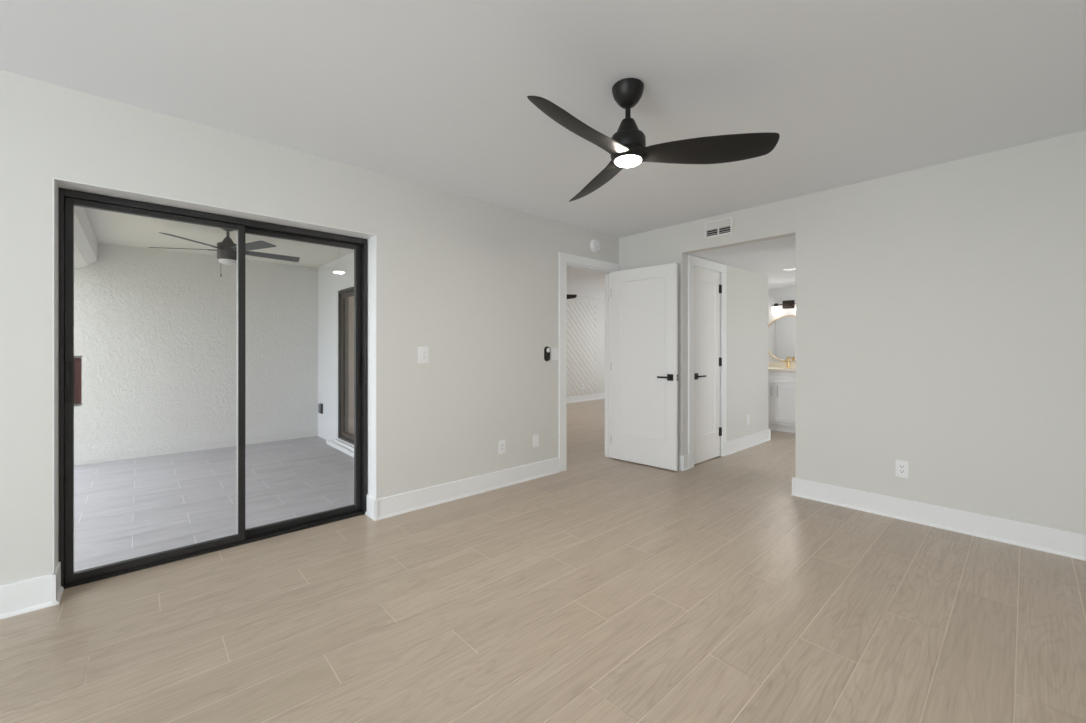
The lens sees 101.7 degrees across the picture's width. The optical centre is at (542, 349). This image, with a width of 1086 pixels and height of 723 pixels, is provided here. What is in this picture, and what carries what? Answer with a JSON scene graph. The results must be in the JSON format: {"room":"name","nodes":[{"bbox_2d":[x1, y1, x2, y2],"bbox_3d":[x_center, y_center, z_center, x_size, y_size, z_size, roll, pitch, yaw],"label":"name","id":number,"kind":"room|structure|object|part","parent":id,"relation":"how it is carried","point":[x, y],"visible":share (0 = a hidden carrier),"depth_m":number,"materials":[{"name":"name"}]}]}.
{"room":"empty bedroom","nodes":[
{"label":"empty bedroom","id":0,"kind":"room"},
{"bbox_2d":[74,243,317,465],"bbox_3d":[-4.426,-0.005,5.798,2.950,2.800,0.236,0,0,-42],"label":"wall","id":1,"kind":"structure","parent":0,"point":[155,331],"depth_m":5.55,"materials":[{"name":"white paint"}]},
{"bbox_2d":[74,436,353,571],"bbox_3d":[-3.140,1.295,4.284,2.806,0.001,3.734,0,0,-42],"label":"floor","id":2,"kind":"structure","parent":0,"point":[126,509],"depth_m":3.97,"materials":[{"name":"grey tile"}]},
{"bbox_2d":[326,439,353,456],"bbox_3d":[-1.916,1.251,4.963,0.080,0.088,3.055,0,0,-42],"label":"curb","id":3,"kind":"object","parent":2,"relation":"on","point":[340,445],"visible":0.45,"depth_m":5.66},
{"bbox_2d":[84,208,353,267],"bbox_3d":[-3.140,-1.312,4.284,2.806,0.187,3.734,0,0,-42],"label":"ceiling","id":4,"kind":"structure","parent":0,"point":[108,227],"depth_m":4.85,"materials":[{"name":"paint"}]},
{"bbox_2d":[74,206,96,268],"bbox_3d":[-3.999,-1.057,3.499,0.479,0.323,3.734,0,0,-42],"label":"beam","id":5,"kind":"structure","parent":4,"relation":"attached to","point":[85,242],"depth_m":4.16,"materials":[{"name":"white paint"}]},
{"bbox_2d":[148,228,299,276],"bbox_3d":[-3.098,-0.968,4.397,1.234,0.500,1.260,0,0,-42],"label":"ceiling fan","id":6,"kind":"object","parent":4,"relation":"hanging from","point":[226,250],"visible":0.8,"depth_m":4.29,"materials":[{"name":"brown metal"}]},
{"bbox_3d":[-3.481,-0.978,4.293,0.555,0.032,0.132,0,0,-10],"label":"blade","id":7,"kind":"part","parent":6,"relation":"part of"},
{"bbox_3d":[-3.159,-0.978,3.987,0.132,0.032,0.555,0,0,8],"label":"blade","id":8,"kind":"part","parent":6,"relation":"part of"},
{"bbox_3d":[-3.109,-1.073,4.361,0.108,0.066,0.108,0,0,-42],"label":"motor","id":9,"kind":"part","parent":6,"relation":"part of","materials":[{"name":"brown metal"}]},
{"bbox_3d":[-2.769,-0.978,4.198,0.555,0.032,0.132,0,0,26],"label":"blade","id":10,"kind":"part","parent":6,"relation":"part of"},
{"bbox_3d":[-2.849,-0.978,4.635,0.132,0.032,0.555,0,0,44],"label":"blade","id":11,"kind":"part","parent":6,"relation":"part of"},
{"bbox_2d":[0,70,618,585],"bbox_3d":[0.140,0.075,4.529,13.060,2.640,0.330,0,0,-42],"label":"wall","id":12,"kind":"structure","parent":0,"point":[428,238],"depth_m":3.11,"materials":[{"name":"paint"}]},
{"bbox_2d":[0,562,63,619],"bbox_3d":[-3.425,1.124,1.133,2.974,0.142,0.174,0,0,-42],"label":"baseboard","id":13,"kind":"structure","parent":12,"relation":"attached to","point":[25,596],"depth_m":2.02,"materials":[{"name":"white wood"}]},
{"bbox_2d":[59,188,366,588],"bbox_3d":[-1.887,0.202,2.756,1.522,2.006,0.154,0,0,-42],"label":"door","id":14,"kind":"structure","parent":12,"relation":"in","point":[70,366],"depth_m":2.53,"materials":[{"name":"black metal"}]},
{"bbox_3d":[-2.377,0.140,2.210,0.009,0.070,0.010,0,0,-42],"label":"latch lever","id":15,"kind":"part","parent":14,"relation":"part of","materials":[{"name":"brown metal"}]},
{"bbox_3d":[-2.427,0.162,2.301,0.032,0.235,0.032,0,0,-42],"label":"outside handle","id":16,"kind":"part","parent":14,"relation":"part of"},
{"bbox_3d":[-2.129,0.209,2.482,0.758,1.945,0.034,0,0,-42],"label":"sliding panel","id":17,"kind":"part","parent":14,"relation":"part of","materials":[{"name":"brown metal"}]},
{"bbox_3d":[-1.624,0.209,3.012,0.750,1.945,0.034,0,0,-42],"label":"sliding panel","id":18,"kind":"part","parent":14,"relation":"part of","materials":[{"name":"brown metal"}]},
{"bbox_2d":[52,177,376,573],"bbox_3d":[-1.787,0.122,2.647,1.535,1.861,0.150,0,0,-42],"label":"door frame","id":19,"kind":"structure","parent":12,"relation":"attached to","point":[56,182],"depth_m":2.54,"materials":[{"name":"white paint"}]},
{"bbox_2d":[418,346,428,362],"bbox_3d":[-0.902,0.042,3.343,0.088,0.128,0.016,0,0,-42],"label":"wall switch","id":20,"kind":"object","parent":12,"relation":"attached to","point":[423,351],"visible":1,"depth_m":3.34,"materials":[{"name":"white plastic"}]},
{"bbox_2d":[365,457,559,520],"bbox_3d":[-0.564,1.124,3.755,1.813,0.142,0.184,0,0,-42],"label":"baseboard","id":21,"kind":"structure","parent":12,"relation":"attached to","point":[385,507],"depth_m":3.52,"materials":[{"name":"white wood"}]},
{"bbox_2d":[498,440,504,453],"bbox_3d":[-0.356,0.849,3.846,0.074,0.118,0.009,0,0,-42],"label":"wall outlet","id":22,"kind":"object","parent":12,"relation":"attached to","point":[501,444],"visible":1,"depth_m":3.84,"materials":[{"name":"white plastic"}]},
{"bbox_2d":[533,434,538,447],"bbox_3d":[-0.065,0.850,4.113,0.074,0.118,0.008,0,0,-42],"label":"wall plate","id":23,"kind":"object","parent":12,"relation":"attached to","point":[536,436],"visible":1,"depth_m":4.11,"materials":[{"name":"white plastic"}]},
{"bbox_2d":[544,346,549,360],"bbox_3d":[0.043,0.042,4.200,0.066,0.142,0.024,0,0,-42],"label":"remote","id":24,"kind":"object","parent":12,"relation":"attached to","point":[546,349],"visible":1,"depth_m":4.19,"materials":[{"name":"black plastic"}]},
{"bbox_2d":[550,348,558,359],"bbox_3d":[0.114,0.045,4.275,0.108,0.118,0.010,0,0,-42],"label":"wall switch","id":25,"kind":"object","parent":12,"relation":"attached to","point":[554,352],"visible":1,"depth_m":4.27,"materials":[{"name":"white plastic"}]},
{"bbox_2d":[559,252,618,471],"bbox_3d":[0.468,0.122,4.661,0.932,2.145,0.118,0,0,-42],"label":"door frame","id":26,"kind":"structure","parent":12,"relation":"attached to","point":[564,258],"depth_m":4.37,"materials":[{"name":"white wood"}]},
{"bbox_2d":[590,239,599,252],"bbox_3d":[0.559,-1.093,4.661,0.140,0.140,0.042,0,0,-42],"label":"smoke detector","id":27,"kind":"object","parent":12,"relation":"attached to","point":[594,244],"visible":1,"depth_m":4.64,"materials":[{"name":"white plastic"}]},
{"bbox_2d":[318,252,353,445],"bbox_3d":[-2.055,-0.005,5.276,0.134,2.800,3.734,0,0,-42],"label":"wall","id":28,"kind":"structure","parent":0,"point":[337,275],"depth_m":6.25,"materials":[{"name":"paint"}]},
{"bbox_2d":[318,403,322,413],"bbox_3d":[-3.246,0.863,6.447,0.044,0.144,0.100,0,0,-42],"label":"outlet box","id":29,"kind":"object","parent":28,"relation":"attached to","point":[320,405],"visible":1,"depth_m":6.41,"materials":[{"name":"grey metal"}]},
{"bbox_2d":[338,287,353,444],"bbox_3d":[-1.897,0.202,5.103,0.126,1.981,2.421,0,0,-42],"label":"door","id":30,"kind":"structure","parent":28,"relation":"in","point":[343,295],"depth_m":5.93,"materials":[{"name":"brown metal"}]},
{"bbox_2d":[349,295,604,418],"bbox_3d":[-0.408,-0.015,9.102,7.700,2.460,0.120,0,0,-42],"label":"wall","id":31,"kind":"structure","parent":0,"point":[600,301],"depth_m":10.59,"materials":[{"name":"paint"}]},
{"bbox_2d":[349,393,604,427],"bbox_3d":[-0.360,1.124,9.049,7.460,0.142,0.024,0,0,-42],"label":"baseboard","id":32,"kind":"structure","parent":31,"relation":"attached to","point":[570,399],"depth_m":10.19,"materials":[{"name":"white wood"}]},
{"bbox_2d":[567,299,596,396],"bbox_3d":[-0.751,-0.039,8.691,5.480,2.182,0.024,0,0,-42],"label":"wall panel","id":33,"kind":"object","parent":31,"relation":"attached to","point":[581,315],"visible":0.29,"depth_m":10.18,"materials":[{"name":"paint"}]},
{"bbox_3d":[-0.758,-1.118,8.684,5.460,0.025,0.024,0,0,-42],"label":"trim","id":34,"kind":"part","parent":33,"relation":"part of","materials":[{"name":"paint"}]},
{"bbox_3d":[1.264,-0.039,10.533,0.020,2.182,0.024,0,0,-42],"label":"trim","id":35,"kind":"part","parent":33,"relation":"part of","materials":[{"name":"paint"}]},
{"bbox_2d":[0,399,1085,722],"bbox_3d":[0.180,1.195,4.485,12.820,0.001,7.490,0,0,-42],"label":"floor","id":36,"kind":"structure","parent":0,"point":[600,589],"depth_m":1.93,"materials":[{"name":"brown wood"}]},
{"bbox_2d":[768,371,795,432],"bbox_3d":[3.563,0.755,6.599,0.564,0.880,0.788,0,0,-42],"label":"vanity cabinet","id":37,"kind":"object","parent":36,"relation":"on","point":[781,384],"visible":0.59,"depth_m":6.37,"materials":[{"name":"white wood"}]},
{"bbox_3d":[3.252,0.775,6.581,0.020,0.535,0.388,0,0,-42],"label":"door","id":38,"kind":"part","parent":37,"relation":"part of","materials":[{"name":"white wood"}]},
{"bbox_2d":[768,362,795,371],"bbox_3d":[3.568,0.254,6.604,0.556,0.120,0.812,0,0,-42],"label":"countertop","id":39,"kind":"structure","parent":37,"relation":"on","point":[772,366],"depth_m":6.74,"materials":[{"name":"beige stone"}]},
{"bbox_2d":[783,357,792,367],"bbox_3d":[3.671,0.195,6.624,0.180,0.168,0.092,0,0,-42],"label":"faucet","id":40,"kind":"object","parent":39,"relation":"on","point":[787,360],"visible":1,"depth_m":6.65,"materials":[{"name":"gold metal"}]},
{"bbox_3d":[3.384,0.414,6.436,0.020,0.165,0.780,0,0,-42],"label":"drawer","id":41,"kind":"part","parent":37,"relation":"part of","materials":[{"name":"white wood"}]},
{"bbox_3d":[3.516,0.775,6.292,0.020,0.535,0.388,0,0,-42],"label":"door","id":42,"kind":"part","parent":37,"relation":"part of","materials":[{"name":"white wood"}]},
{"bbox_2d":[0,0,1085,297],"bbox_3d":[0.180,-1.295,4.485,13.060,0.100,7.730,0,0,-42],"label":"ceiling","id":43,"kind":"structure","parent":0,"point":[430,93],"depth_m":2.05,"materials":[{"name":"paint"}]},
{"bbox_2d":[567,294,576,298],"bbox_3d":[-0.178,-1.061,7.659,1.123,0.369,1.120,0,0,-42],"label":"ceiling fan","id":44,"kind":"object","parent":43,"relation":"hanging from","point":[569,296],"visible":0.15,"depth_m":7.61,"materials":[{"name":"black wood"}]},
{"bbox_2d":[527,78,779,201],"bbox_3d":[0.295,-1.061,2.035,1.064,0.369,1.152,0,0,-42],"label":"ceiling fan","id":45,"kind":"object","parent":43,"relation":"hanging from","point":[627,147],"visible":1,"depth_m":2.02,"materials":[{"name":"matte black metal"},{"name":"black plastic"},{"name":"frosted glass"}]},
{"bbox_3d":[0.172,-0.909,1.844,0.157,0.066,0.624,0,0,39],"label":"blade","id":46,"kind":"part","parent":45,"relation":"part of","materials":[{"name":"black plastic"}]},
{"bbox_3d":[0.299,-0.909,2.423,0.157,0.066,0.624,0,0,-21],"label":"blade","id":47,"kind":"part","parent":45,"relation":"part of","materials":[{"name":"black plastic"}]},
{"bbox_3d":[0.403,-1.054,2.097,0.116,0.073,0.116,0,0,-42],"label":"motor","id":48,"kind":"part","parent":45,"relation":"part of","materials":[{"name":"black metal"}]},
{"bbox_3d":[0.737,-0.909,2.024,0.624,0.066,0.157,0,0,9],"label":"blade","id":49,"kind":"part","parent":45,"relation":"part of","materials":[{"name":"black plastic"}]},
{"bbox_2d":[687,254,767,453],"bbox_3d":[2.181,0.128,5.175,2.064,2.173,0.100,0,0,-42],"label":"wall","id":50,"kind":"structure","parent":0,"point":[747,292],"depth_m":5.36,"materials":[{"name":"paint"}]},
{"bbox_2d":[688,255,726,467],"bbox_3d":[1.730,0.124,4.752,0.816,2.142,0.118,0,0,-42],"label":"door frame","id":51,"kind":"structure","parent":50,"relation":"attached to","point":[693,261],"depth_m":4.68,"materials":[{"name":"white wood"}]},
{"bbox_2d":[694,267,721,463],"bbox_3d":[1.762,0.169,4.716,0.600,2.028,0.089,0,0,-42],"label":"door","id":52,"kind":"structure","parent":50,"relation":"in","point":[707,287],"depth_m":4.73,"materials":[{"name":"white wood"}]},
{"bbox_2d":[747,414,749,424],"bbox_3d":[2.511,0.860,5.404,0.080,0.125,0.008,0,0,-42],"label":"wall plate","id":53,"kind":"object","parent":50,"relation":"attached to","point":[748,416],"visible":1,"depth_m":5.40,"materials":[{"name":"white plastic"}]},
{"bbox_2d":[727,429,770,454],"bbox_3d":[2.338,1.124,5.632,1.263,0.142,0.609,0,0,-42],"label":"baseboard","id":54,"kind":"structure","parent":50,"relation":"attached to","point":[742,443],"depth_m":5.37,"materials":[{"name":"white wood"}]},
{"bbox_2d":[689,235,795,288],"bbox_3d":[3.440,-1.152,4.802,3.420,0.387,3.720,0,0,-42],"label":"ceiling","id":55,"kind":"structure","parent":0,"point":[768,258],"depth_m":4.66,"materials":[{"name":"paint"}]},
{"bbox_2d":[768,286,795,361],"bbox_3d":[4.584,0.128,5.997,0.120,2.173,3.700,0,0,-42],"label":"wall","id":56,"kind":"structure","parent":0,"point":[776,295],"depth_m":6.89,"materials":[{"name":"paint"}]},
{"bbox_2d":[768,315,795,361],"bbox_3d":[3.765,-0.167,6.779,0.030,0.724,0.724,0,0,-42],"label":"round mirror","id":57,"kind":"object","parent":56,"relation":"attached to","point":[782,330],"visible":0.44,"depth_m":6.83,"materials":[{"name":"clear mirror"}]},
{"bbox_2d":[772,300,795,315],"bbox_3d":[3.736,-0.639,6.752,0.112,0.227,0.450,0,0,-42],"label":"vanity light","id":58,"kind":"object","parent":56,"relation":"attached to","point":[787,304],"visible":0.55,"depth_m":6.81,"materials":[{"name":"black metal"}]},
{"bbox_2d":[619,130,1085,534],"bbox_3d":[2.154,-0.015,3.600,0.100,2.460,3.760,0,0,-42],"label":"wall","id":59,"kind":"structure","parent":0,"point":[941,308],"depth_m":2.95,"materials":[{"name":"paint"}]},
{"bbox_2d":[611,263,678,470],"bbox_3d":[1.034,0.169,4.573,0.784,2.028,0.143,0,0,44],"label":"door","id":60,"kind":"structure","parent":59,"relation":"in","point":[644,300],"depth_m":4.54,"materials":[{"name":"white wood"}]},
{"bbox_2d":[678,454,689,470],"bbox_3d":[1.152,1.124,4.683,0.128,0.142,0.809,0,0,-42],"label":"baseboard","id":61,"kind":"structure","parent":59,"relation":"attached to","point":[683,461],"depth_m":4.38,"materials":[{"name":"white wood"}]},
{"bbox_2d":[705,216,732,238],"bbox_3d":[1.625,-1.127,4.097,0.012,0.157,0.268,0,0,-42],"label":"air vent","id":62,"kind":"object","parent":59,"relation":"in","point":[724,226],"visible":1,"depth_m":4.09,"materials":[{"name":"white metal"}]},
{"bbox_2d":[895,460,908,477],"bbox_3d":[2.528,0.842,3.111,0.009,0.118,0.074,0,0,-42],"label":"wall outlet","id":63,"kind":"object","parent":59,"relation":"attached to","point":[901,467],"visible":1,"depth_m":3.11,"materials":[{"name":"white plastic"}]},
{"bbox_2d":[791,477,1085,560],"bbox_3d":[2.917,1.124,3.170,0.694,0.142,1.856,0,0,-42],"label":"baseboard","id":64,"kind":"structure","parent":59,"relation":"attached to","point":[1036,537],"depth_m":2.91,"materials":[{"name":"white wood"}]}
]}

